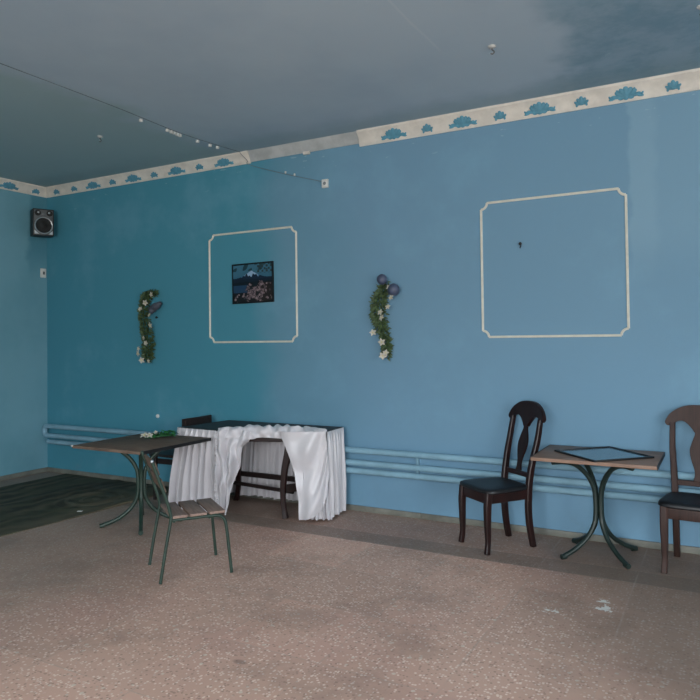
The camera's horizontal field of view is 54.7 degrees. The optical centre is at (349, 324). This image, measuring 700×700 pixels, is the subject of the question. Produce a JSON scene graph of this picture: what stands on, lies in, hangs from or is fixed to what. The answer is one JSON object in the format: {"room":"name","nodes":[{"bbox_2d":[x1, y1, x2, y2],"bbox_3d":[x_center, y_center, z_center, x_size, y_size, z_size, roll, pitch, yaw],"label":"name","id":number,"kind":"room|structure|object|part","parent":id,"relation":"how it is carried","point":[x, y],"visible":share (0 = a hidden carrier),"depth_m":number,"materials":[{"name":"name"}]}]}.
{"room":"community hall","nodes":[
{"label":"community hall","id":0,"kind":"room"},
{"bbox_2d":[0,189,47,475],"bbox_3d":[-5.936,0.006,4.312,0.200,3.420,9.000,-1,-1,29],"label":"wall","id":1,"kind":"structure","parent":0,"point":[23,293],"depth_m":7.90,"materials":[{"name":"paint"}]},
{"bbox_2d":[0,177,46,197],"bbox_3d":[-5.817,-1.649,4.327,0.063,0.114,8.900,-1,-1,29],"label":"trim","id":2,"kind":"structure","parent":1,"relation":"attached to","point":[6,184],"depth_m":7.91,"materials":[{"name":"beige paper"}]},
{"bbox_2d":[0,467,46,480],"bbox_3d":[-5.824,1.688,4.218,0.016,0.050,8.981,-1,-1,29],"label":"baseboard","id":3,"kind":"structure","parent":1,"relation":"attached to","point":[15,475],"depth_m":7.86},
{"bbox_2d":[30,208,53,237],"bbox_3d":[-3.649,-1.189,8.010,0.228,0.312,0.258,0,-2,-36],"label":"loudspeaker","id":4,"kind":"object","parent":1,"relation":"attached to","point":[41,220],"visible":1,"depth_m":7.92,"materials":[{"name":"black plastic"}]},
{"bbox_3d":[-3.583,-1.192,7.918,0.204,0.288,0.005,0,-2,-36],"label":"panel","id":5,"kind":"part","parent":4,"relation":"part of","materials":[{"name":"grey plastic"}]},
{"bbox_2d":[40,268,45,277],"bbox_3d":[-3.692,-0.615,8.152,0.028,0.110,0.070,-1,-1,29],"label":"wall switch","id":6,"kind":"object","parent":1,"relation":"attached to","point":[42,271],"visible":1,"depth_m":8.14,"materials":[{"name":"white plastic"}]},
{"bbox_2d":[0,471,699,699],"bbox_3d":[-0.580,1.661,1.317,12.400,0.150,9.400,-1,-1,29],"label":"floor","id":7,"kind":"structure","parent":0,"point":[352,605],"depth_m":3.82,"materials":[{"name":"stone"}]},
{"bbox_2d":[0,474,168,536],"bbox_3d":[-3.590,1.700,5.654,1.843,0.031,4.288,-1,-1,29],"label":"rug","id":8,"kind":"object","parent":7,"relation":"on","point":[24,506],"visible":0.91,"depth_m":6.63,"materials":[{"name":"carpet"}]},
{"bbox_2d":[71,433,210,534],"bbox_3d":[-1.735,1.339,5.686,0.779,0.709,0.817,-1,-1,29],"label":"pedestal table","id":9,"kind":"object","parent":7,"relation":"on","point":[132,444],"visible":0.91,"depth_m":5.66,"materials":[{"name":"brown wood"}]},
{"bbox_3d":[-1.946,1.353,5.679,0.358,0.683,0.033,0,-1,-16],"label":"leg","id":10,"kind":"part","parent":9,"relation":"part of","materials":[{"name":"green metal"}]},
{"bbox_3d":[-1.715,1.347,5.552,0.033,0.683,0.358,0,-1,-16],"label":"leg","id":11,"kind":"part","parent":9,"relation":"part of","materials":[{"name":"green metal"}]},
{"bbox_3d":[-1.583,1.351,5.783,0.269,0.683,0.269,-1,-1,29],"label":"leg","id":12,"kind":"part","parent":9,"relation":"part of","materials":[{"name":"green metal"}]},
{"bbox_2d":[140,430,178,437],"bbox_3d":[-1.655,0.954,5.901,0.352,0.065,0.159,0,-1,-27],"label":"flower","id":13,"kind":"object","parent":9,"relation":"on","point":[155,434],"visible":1,"depth_m":5.87,"materials":[{"name":"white plant"}]},
{"bbox_2d":[149,415,211,499],"bbox_3d":[-1.668,1.311,6.694,0.470,0.807,0.402,-1,-1,29],"label":"wooden chair","id":14,"kind":"object","parent":7,"relation":"on","point":[169,453],"visible":0.25,"depth_m":6.59,"materials":[{"name":"brown wood"}]},
{"bbox_3d":[-1.904,1.501,6.628,0.042,0.430,0.036,-1,-1,29],"label":"leg","id":15,"kind":"part","parent":14,"relation":"part of","materials":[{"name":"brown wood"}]},
{"bbox_3d":[-1.682,1.275,6.702,0.440,0.030,0.400,-1,-1,29],"label":"seat","id":16,"kind":"part","parent":14,"relation":"part of","materials":[{"name":"brown wood"}]},
{"bbox_3d":[-1.731,1.332,6.538,0.320,0.050,0.020,-1,-1,28],"label":"rail","id":17,"kind":"part","parent":14,"relation":"part of","materials":[{"name":"brown wood"}]},
{"bbox_3d":[-1.484,0.965,6.598,0.040,0.125,0.402,-1,-1,29],"label":"backrest","id":18,"kind":"part","parent":14,"relation":"part of","materials":[{"name":"brown wood"}]},
{"bbox_2d":[140,451,232,584],"bbox_3d":[-1.112,1.263,4.590,0.532,0.791,0.437,0,-1,-26],"label":"slatted chair","id":19,"kind":"object","parent":7,"relation":"on","point":[173,510],"visible":1,"depth_m":4.51,"materials":[{"name":"green metal"}]},
{"bbox_3d":[-1.377,1.273,4.691,0.137,0.781,0.025,0,-1,-26],"label":"leg","id":20,"kind":"part","parent":19,"relation":"part of","materials":[{"name":"green metal"}]},
{"bbox_3d":[-1.199,1.263,4.320,0.137,0.781,0.025,0,-1,-26],"label":"leg","id":21,"kind":"part","parent":19,"relation":"part of","materials":[{"name":"green metal"}]},
{"bbox_3d":[-1.135,1.463,4.783,0.408,0.398,0.035,0,-1,-29],"label":"leg","id":22,"kind":"part","parent":19,"relation":"part of","materials":[{"name":"green metal"}]},
{"bbox_3d":[-0.972,1.454,4.443,0.408,0.398,0.035,0,-1,-22],"label":"leg","id":23,"kind":"part","parent":19,"relation":"part of","materials":[{"name":"green metal"}]},
{"bbox_2d":[178,420,342,518],"bbox_3d":[-0.813,1.316,6.112,1.400,0.768,0.650,-1,-1,29],"label":"dining table","id":24,"kind":"object","parent":7,"relation":"on","point":[284,488],"visible":0.3,"depth_m":6.19,"materials":[{"name":"laminate"}]},
{"bbox_3d":[-1.100,1.357,6.565,0.099,0.713,0.083,-1,-1,9],"label":"leg","id":25,"kind":"part","parent":24,"relation":"part of","materials":[{"name":"brown wood"}]},
{"bbox_2d":[168,424,345,520],"bbox_3d":[-0.882,1.278,6.112,1.641,0.799,0.745,-1,-1,29],"label":"table skirt","id":26,"kind":"object","parent":24,"relation":"on","point":[209,469],"visible":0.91,"depth_m":5.89,"materials":[{"name":"white fabric"}]},
{"bbox_3d":[-1.419,1.309,6.104,0.651,0.736,0.127,-1,-1,29],"label":"pleated panel","id":27,"kind":"part","parent":26,"relation":"part of","materials":[{"name":"white fabric"}]},
{"bbox_2d":[215,430,250,514],"bbox_3d":[-1.011,1.282,5.859,0.329,0.724,0.133,-1,-1,10],"label":"drape","id":28,"kind":"object","parent":26,"relation":"hanging from","point":[229,444],"depth_m":5.87,"materials":[{"name":"white fabric"}]},
{"bbox_3d":[-0.667,1.295,6.378,1.362,0.714,0.071,-1,-1,29],"label":"pleated panel","id":29,"kind":"part","parent":26,"relation":"part of","materials":[{"name":"white fabric"}]},
{"bbox_2d":[280,431,328,519],"bbox_3d":[-0.386,1.286,5.722,0.422,0.754,0.077,-1,-1,9],"label":"drape","id":30,"kind":"object","parent":26,"relation":"hanging from","point":[307,452],"depth_m":5.72,"materials":[{"name":"white fabric"}]},
{"bbox_3d":[-0.286,1.290,5.755,0.267,0.741,0.093,-1,-1,4],"label":"pleated panel","id":31,"kind":"part","parent":26,"relation":"part of","materials":[{"name":"white fabric"}]},
{"bbox_3d":[-0.115,1.288,5.909,0.066,0.734,0.332,-1,-1,23],"label":"pleated panel","id":32,"kind":"part","parent":26,"relation":"part of","materials":[{"name":"white fabric"}]},
{"bbox_3d":[-0.546,1.334,5.879,0.123,0.710,0.073,-1,-1,9],"label":"leg","id":33,"kind":"part","parent":24,"relation":"part of","materials":[{"name":"brown wood"}]},
{"bbox_2d":[458,400,545,554],"bbox_3d":[1.145,1.119,5.088,0.561,1.059,0.426,0,-1,-23],"label":"dining chair","id":34,"kind":"object","parent":7,"relation":"on","point":[488,491],"visible":0.99,"depth_m":5.02,"materials":[{"name":"brown wood"}]},
{"bbox_3d":[0.855,1.435,5.136,0.064,0.435,0.049,0,-1,-23],"label":"leg","id":35,"kind":"part","parent":34,"relation":"part of","materials":[{"name":"brown wood"}]},
{"bbox_3d":[0.918,1.256,4.988,0.022,0.070,0.300,0,-1,-23],"label":"rail","id":36,"kind":"part","parent":34,"relation":"part of","materials":[{"name":"brown wood"}]},
{"bbox_3d":[0.984,1.427,4.832,0.064,0.435,0.049,0,-1,-23],"label":"leg","id":37,"kind":"part","parent":34,"relation":"part of","materials":[{"name":"brown wood"}]},
{"bbox_2d":[460,477,526,494],"bbox_3d":[1.074,1.199,5.056,0.400,0.042,0.415,0,-1,-23],"label":"seat cushion","id":38,"kind":"object","parent":34,"relation":"on","point":[490,485],"depth_m":4.96,"materials":[{"name":"black leather"}]},
{"bbox_3d":[1.244,1.183,5.299,0.158,0.937,0.051,0,-1,-34],"label":"leg","id":39,"kind":"part","parent":34,"relation":"part of","materials":[{"name":"brown wood"}]},
{"bbox_3d":[1.148,1.252,4.914,0.330,0.070,0.022,0,-1,-26],"label":"rail","id":40,"kind":"part","parent":34,"relation":"part of","materials":[{"name":"brown wood"}]},
{"bbox_3d":[1.274,1.124,5.142,0.030,0.038,0.302,0,-1,-23],"label":"rail","id":41,"kind":"part","parent":34,"relation":"part of","materials":[{"name":"brown wood"}]},
{"bbox_3d":[1.367,0.686,5.194,0.067,0.194,0.426,0,-1,-23],"label":"crest rail","id":42,"kind":"part","parent":34,"relation":"part of","materials":[{"name":"brown wood"}]},
{"bbox_3d":[1.366,1.176,5.009,0.158,0.937,0.051,0,-1,-12],"label":"leg","id":43,"kind":"part","parent":34,"relation":"part of","materials":[{"name":"brown wood"}]},
{"bbox_2d":[530,445,664,568],"bbox_3d":[1.754,1.273,4.756,0.808,0.716,0.619,-1,-1,29],"label":"pedestal table","id":44,"kind":"object","parent":7,"relation":"on","point":[547,454],"visible":0.89,"depth_m":4.73,"materials":[{"name":"brown wood"}]},
{"bbox_3d":[1.579,1.286,4.738,0.358,0.689,0.033,0,-1,-16],"label":"leg","id":45,"kind":"part","parent":44,"relation":"part of","materials":[{"name":"green metal"}]},
{"bbox_3d":[1.707,1.289,4.968,0.033,0.689,0.358,0,-1,-16],"label":"leg","id":46,"kind":"part","parent":44,"relation":"part of","materials":[{"name":"green metal"}]},
{"bbox_2d":[554,446,653,461],"bbox_3d":[1.769,0.908,4.743,0.470,0.012,0.470,0,-1,-16],"label":"picture frame","id":47,"kind":"object","parent":44,"relation":"on","point":[606,453],"visible":1,"depth_m":4.72,"materials":[{"name":"black metal"}]},
{"bbox_3d":[1.769,0.911,4.742,0.442,0.004,0.442,0,-1,-16],"label":"glass","id":48,"kind":"part","parent":47,"relation":"part of","materials":[{"name":"blue"}]},
{"bbox_3d":[1.809,1.280,4.610,0.033,0.689,0.358,0,-1,-16],"label":"leg","id":49,"kind":"part","parent":44,"relation":"part of","materials":[{"name":"green metal"}]},
{"bbox_3d":[1.937,1.283,4.840,0.358,0.689,0.033,0,-1,-16],"label":"leg","id":50,"kind":"part","parent":44,"relation":"part of","materials":[{"name":"green metal"}]},
{"bbox_2d":[658,405,699,573],"bbox_3d":[2.310,1.093,4.520,0.426,1.059,0.510,-2,-1,33],"label":"dining chair","id":51,"kind":"object","parent":7,"relation":"on","point":[675,505],"visible":1,"depth_m":4.68,"materials":[{"name":"brown wood"}]},
{"bbox_3d":[2.053,1.405,4.418,0.049,0.435,0.064,-2,-1,33],"label":"leg","id":52,"kind":"part","parent":51,"relation":"part of","materials":[{"name":"brown wood"}]},
{"bbox_3d":[2.279,1.160,4.752,0.058,0.936,0.110,-2,-1,33],"label":"leg","id":53,"kind":"part","parent":51,"relation":"part of","materials":[{"name":"brown wood"}]},
{"bbox_2d":[658,492,699,511],"bbox_3d":[2.282,1.171,4.475,0.415,0.042,0.400,-2,-1,33],"label":"seat cushion","id":54,"kind":"object","parent":51,"relation":"on","point":[672,501],"depth_m":4.41,"materials":[{"name":"black leather"}]},
{"bbox_3d":[2.430,0.663,4.718,0.426,0.194,0.057,-2,-1,33],"label":"crest rail","id":55,"kind":"part","parent":51,"relation":"part of","materials":[{"name":"brown wood"}]},
{"bbox_3d":[2.189,1.227,4.331,0.300,0.070,0.022,-2,-1,33],"label":"rail","id":56,"kind":"part","parent":51,"relation":"part of","materials":[{"name":"brown wood"}]},
{"bbox_3d":[2.399,1.100,4.654,0.302,0.038,0.030,-2,-1,33],"label":"rail","id":57,"kind":"part","parent":51,"relation":"part of","materials":[{"name":"brown wood"}]},
{"bbox_2d":[0,0,699,186],"bbox_3d":[-0.624,-1.908,1.394,12.400,0.150,9.400,-1,-1,29],"label":"ceiling","id":58,"kind":"structure","parent":0,"point":[238,75],"depth_m":4.62,"materials":[{"name":"paint"}]},
{"bbox_2d":[0,63,321,181],"bbox_3d":[-2.073,-1.538,4.926,0.907,0.402,4.492,-2,-2,41],"label":"power cord","id":59,"kind":"object","parent":58,"relation":"attached to","point":[171,131],"visible":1,"depth_m":6.02,"materials":[{"name":"white plastic"}]},
{"bbox_2d":[488,44,495,54],"bbox_3d":[0.913,-1.760,4.353,0.051,0.056,0.051,-1,-1,29],"label":"ceiling hook","id":60,"kind":"object","parent":58,"relation":"attached to","point":[492,46],"visible":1,"depth_m":4.34,"materials":[{"name":"grey plastic"}]},
{"bbox_2d":[47,90,699,546],"bbox_3d":[1.629,-0.064,5.378,12.400,3.420,0.200,-1,-1,29],"label":"wall","id":61,"kind":"structure","parent":0,"point":[407,211],"depth_m":5.83,"materials":[{"name":"blue paint"}]},
{"bbox_2d":[46,151,250,197],"bbox_3d":[-2.351,-1.624,7.458,3.090,0.114,0.063,-1,-1,29],"label":"trim","id":62,"kind":"structure","parent":61,"relation":"attached to","point":[232,159],"depth_m":7.33,"materials":[{"name":"beige paper"}]},
{"bbox_2d":[136,289,161,362],"bbox_3d":[-2.178,0.022,7.293,0.384,0.808,0.117,-1,-1,29],"label":"garland","id":63,"kind":"object","parent":61,"relation":"hanging from","point":[145,296],"visible":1,"depth_m":7.31,"materials":[{"name":"green plant"}]},
{"bbox_2d":[232,261,273,303],"bbox_3d":[-0.962,-0.407,6.693,0.511,0.410,0.019,-2,-2,29],"label":"picture","id":64,"kind":"object","parent":61,"relation":"attached to","point":[251,282],"visible":1,"depth_m":6.68,"materials":[{"name":"multicoloured paper"}]},
{"bbox_2d":[209,226,297,342],"bbox_3d":[-0.977,-0.373,6.707,1.087,1.116,0.011,-1,-1,29],"label":"panel frame","id":65,"kind":"object","parent":61,"relation":"attached to","point":[285,227],"visible":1,"depth_m":6.66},
{"bbox_2d":[248,131,358,161],"bbox_3d":[-0.459,-1.664,6.416,1.226,0.125,0.050,-1,-1,29],"label":"trim","id":66,"kind":"structure","parent":61,"relation":"attached to","point":[305,147],"depth_m":6.39,"materials":[{"name":"paint"}]},
{"bbox_2d":[322,179,328,187],"bbox_3d":[-0.231,-1.307,6.295,0.064,0.080,0.030,-1,-1,29],"label":"junction box","id":67,"kind":"object","parent":61,"relation":"attached to","point":[325,182],"visible":1,"depth_m":6.29,"materials":[{"name":"white plastic"}]},
{"bbox_2d":[42,424,699,502],"bbox_3d":[1.557,1.181,5.231,11.955,0.236,0.091,-1,-1,29],"label":"pipes","id":68,"kind":"object","parent":61,"relation":"attached to","point":[418,468],"visible":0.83,"depth_m":5.51,"materials":[{"name":"blue metal"}]},
{"bbox_2d":[47,467,699,554],"bbox_3d":[1.598,1.619,5.247,11.997,0.050,0.016,-1,-1,29],"label":"baseboard","id":69,"kind":"structure","parent":61,"relation":"attached to","point":[543,531],"depth_m":5.64,"materials":[{"name":"blue paint"}]},
{"bbox_2d":[368,274,399,360],"bbox_3d":[0.286,-0.055,5.926,0.332,0.766,0.116,-1,-1,29],"label":"garland","id":70,"kind":"object","parent":61,"relation":"hanging from","point":[393,289],"visible":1,"depth_m":5.94,"materials":[{"name":"green plant"}]},
{"bbox_2d":[356,68,699,146],"bbox_3d":[3.410,-1.754,4.260,7.630,0.133,0.070,-1,-1,29],"label":"trim","id":71,"kind":"structure","parent":61,"relation":"attached to","point":[687,80],"depth_m":5.32,"materials":[{"name":"beige paper"}]},
{"bbox_2d":[480,187,629,337],"bbox_3d":[1.571,-0.455,5.295,1.131,1.117,0.011,-1,-1,29],"label":"panel frame","id":72,"kind":"object","parent":61,"relation":"attached to","point":[616,188],"visible":1,"depth_m":5.24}
]}

